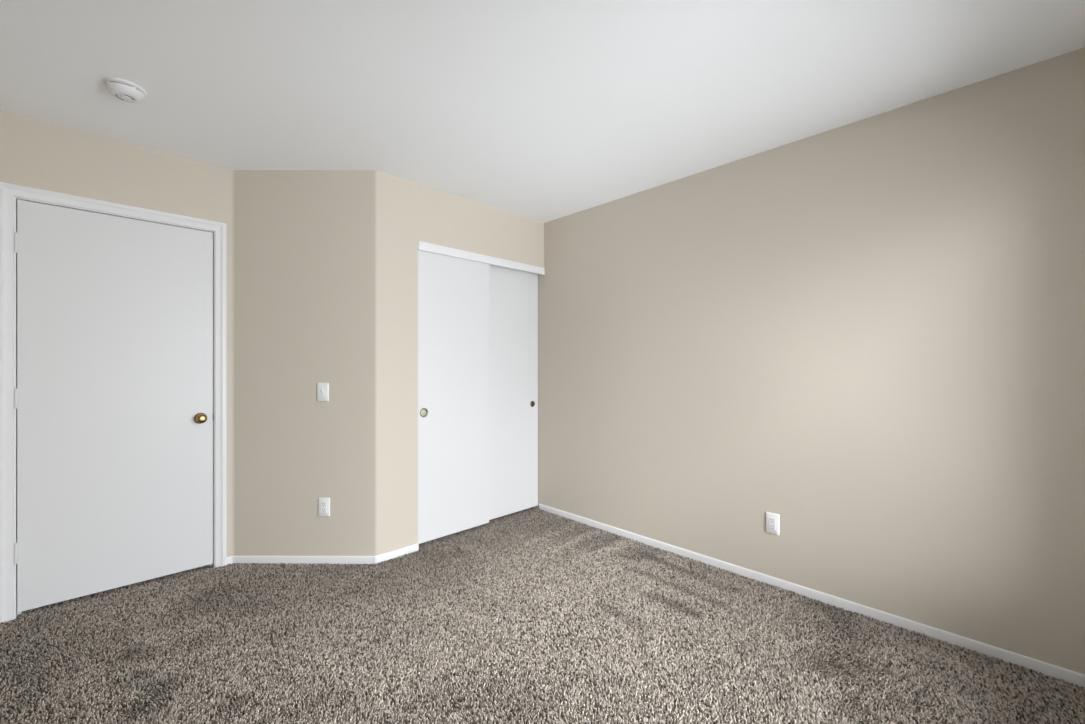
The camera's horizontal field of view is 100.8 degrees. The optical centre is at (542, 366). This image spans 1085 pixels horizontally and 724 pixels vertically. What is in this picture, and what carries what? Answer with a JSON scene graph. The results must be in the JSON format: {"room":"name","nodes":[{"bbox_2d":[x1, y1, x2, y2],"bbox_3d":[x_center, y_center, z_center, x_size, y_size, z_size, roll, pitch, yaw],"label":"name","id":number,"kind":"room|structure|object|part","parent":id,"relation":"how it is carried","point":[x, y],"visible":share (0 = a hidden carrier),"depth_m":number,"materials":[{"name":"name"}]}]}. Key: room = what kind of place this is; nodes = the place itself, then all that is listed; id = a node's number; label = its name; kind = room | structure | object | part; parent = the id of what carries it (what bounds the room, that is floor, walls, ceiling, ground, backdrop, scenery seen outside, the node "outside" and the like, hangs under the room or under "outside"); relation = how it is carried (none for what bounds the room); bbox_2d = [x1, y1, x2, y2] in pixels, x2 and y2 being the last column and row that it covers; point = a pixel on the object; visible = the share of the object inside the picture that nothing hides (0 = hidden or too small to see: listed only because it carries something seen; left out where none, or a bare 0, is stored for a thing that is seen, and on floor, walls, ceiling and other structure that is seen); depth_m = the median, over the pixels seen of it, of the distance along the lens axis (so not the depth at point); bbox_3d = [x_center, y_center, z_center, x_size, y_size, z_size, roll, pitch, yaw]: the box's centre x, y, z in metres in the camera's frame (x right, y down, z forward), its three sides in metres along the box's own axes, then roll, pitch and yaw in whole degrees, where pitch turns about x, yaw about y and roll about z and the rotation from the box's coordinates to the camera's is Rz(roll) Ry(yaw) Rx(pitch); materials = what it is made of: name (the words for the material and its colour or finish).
{"room":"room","nodes":[
{"label":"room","id":0,"kind":"room"},
{"bbox_2d":[0,111,232,556],"bbox_3d":[-2.329,0.004,2.477,1.100,2.452,0.102,0,0,-44],"label":"wall","id":1,"kind":"structure","parent":0,"point":[33,153],"depth_m":2.45,"materials":[{"name":"beige paint"}]},
{"bbox_2d":[0,182,226,622],"bbox_3d":[-2.309,0.174,2.486,0.910,2.112,0.118,0,0,-44],"label":"door frame","id":2,"kind":"structure","parent":1,"relation":"attached to","point":[8,191],"depth_m":2.19,"materials":[{"name":"white wood"}]},
{"bbox_2d":[14,199,213,612],"bbox_3d":[-2.276,0.193,2.448,0.790,2.015,0.093,0,0,-44],"label":"door","id":3,"kind":"structure","parent":1,"relation":"in","point":[113,394],"depth_m":2.41,"materials":[{"name":"white wood"}]},
{"bbox_3d":[-2.027,0.310,2.667,0.054,0.054,0.058,0,0,-44],"label":"knob","id":4,"kind":"part","parent":3,"relation":"part of","materials":[{"name":"gold metal"}]},
{"bbox_2d":[227,556,232,564],"bbox_3d":[-1.940,1.205,2.783,0.035,0.050,0.011,0,0,-44],"label":"baseboard","id":5,"kind":"structure","parent":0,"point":[229,559],"depth_m":2.78,"materials":[{"name":"white wood"}]},
{"bbox_2d":[233,170,375,555],"bbox_3d":[-1.505,0.004,2.850,0.935,2.452,0.108,0,0,0],"label":"wall","id":6,"kind":"structure","parent":0,"point":[304,241],"depth_m":2.80,"materials":[{"name":"beige paint"}]},
{"bbox_2d":[233,556,373,564],"bbox_3d":[-1.490,1.205,2.792,0.877,0.050,0.010,0,0,0],"label":"baseboard","id":7,"kind":"structure","parent":6,"relation":"attached to","point":[344,560],"depth_m":2.79,"materials":[{"name":"white wood"}]},
{"bbox_2d":[317,383,328,401],"bbox_3d":[-1.366,0.160,2.784,0.072,0.117,0.020,0,0,1],"label":"light switch","id":8,"kind":"object","parent":6,"relation":"attached to","point":[322,388],"visible":1,"depth_m":2.79,"materials":[{"name":"white plastic"}]},
{"bbox_2d":[318,498,329,516],"bbox_3d":[-1.358,0.875,2.789,0.072,0.117,0.008,0,0,1],"label":"wall outlet","id":9,"kind":"object","parent":6,"relation":"attached to","point":[323,503],"visible":1,"depth_m":2.79,"materials":[{"name":"white plastic"}]},
{"bbox_2d":[321,502,326,512],"bbox_3d":[-1.358,0.875,2.788,0.033,0.067,0.004,0,0,1],"label":"receptacle","id":10,"kind":"object","parent":9,"relation":"attached to","point":[323,504],"depth_m":2.79,"materials":[{"name":"white plastic"}]},
{"bbox_2d":[376,170,543,555],"bbox_3d":[-0.546,0.004,3.345,1.469,2.452,0.100,0,0,-44],"label":"wall","id":11,"kind":"structure","parent":0,"point":[408,212],"depth_m":2.92,"materials":[{"name":"beige paint"}]},
{"bbox_2d":[374,543,418,563],"bbox_3d":[-0.939,1.205,2.890,0.303,0.050,0.018,0,0,-44],"label":"baseboard","id":12,"kind":"structure","parent":11,"relation":"attached to","point":[409,549],"depth_m":2.88,"materials":[{"name":"white wood"}]},
{"bbox_2d":[418,250,488,543],"bbox_3d":[-0.632,0.194,3.227,0.603,1.996,0.036,0,0,-44],"label":"door","id":13,"kind":"structure","parent":11,"relation":"in","point":[453,292],"depth_m":3.19,"materials":[{"name":"white wood"}]},
{"bbox_3d":[-0.805,0.313,3.042,0.063,0.063,0.014,0,0,-44],"label":"finger pull","id":14,"kind":"part","parent":13,"relation":"part of","materials":[{"name":"silver metal"}]},
{"bbox_2d":[418,241,543,274],"bbox_3d":[-0.408,-0.808,3.408,1.182,0.059,0.011,0,0,-44],"label":"fascia","id":15,"kind":"object","parent":11,"relation":"attached to","point":[423,246],"visible":1,"depth_m":3.33,"materials":[{"name":"white wood"}]},
{"bbox_2d":[489,264,537,519],"bbox_3d":[-0.274,0.198,3.664,0.628,2.004,0.036,0,0,-44],"label":"door","id":16,"kind":"structure","parent":11,"relation":"in","point":[513,293],"depth_m":3.68,"materials":[{"name":"white wood"}]},
{"bbox_2d":[0,0,1084,222],"bbox_3d":[-0.598,-1.272,2.186,3.365,0.100,5.040,0,0,-44],"label":"ceiling","id":17,"kind":"structure","parent":0,"point":[544,111],"depth_m":1.90,"materials":[{"name":"white paint"}]},
{"bbox_2d":[103,77,146,102],"bbox_3d":[-1.825,-1.197,1.965,0.140,0.050,0.140,0,0,-44],"label":"smoke detector","id":18,"kind":"object","parent":17,"relation":"attached to","point":[122,89],"visible":1,"depth_m":1.93,"materials":[{"name":"plastic"}]},
{"bbox_2d":[0,507,1084,723],"bbox_3d":[-0.598,1.280,2.186,3.365,0.100,5.040,0,0,-44],"label":"floor","id":19,"kind":"structure","parent":0,"point":[532,615],"depth_m":1.95,"materials":[{"name":"grey carpet"}]},
{"bbox_2d":[534,47,1084,674],"bbox_3d":[0.603,0.004,3.293,0.100,2.452,4.940,0,0,-44],"label":"wall","id":20,"kind":"structure","parent":0,"point":[867,335],"depth_m":2.22,"materials":[{"name":"beige paint"}]},
{"bbox_2d":[766,512,779,535],"bbox_3d":[1.289,0.881,2.516,0.008,0.117,0.072,0,0,-44],"label":"wall outlet","id":21,"kind":"object","parent":20,"relation":"attached to","point":[772,519],"visible":1,"depth_m":2.51,"materials":[{"name":"white plastic"}]},
{"bbox_2d":[769,517,774,529],"bbox_3d":[1.287,0.881,2.514,0.004,0.067,0.033,0,0,-44],"label":"receptacle","id":22,"kind":"object","parent":21,"relation":"attached to","point":[771,519],"depth_m":2.51,"materials":[{"name":"white plastic"}]},
{"bbox_2d":[539,504,1084,686],"bbox_3d":[1.090,1.205,2.718,0.009,0.050,3.196,0,0,-44],"label":"baseboard","id":23,"kind":"structure","parent":20,"relation":"attached to","point":[1069,676],"depth_m":2.22,"materials":[{"name":"white wood"}]}
]}

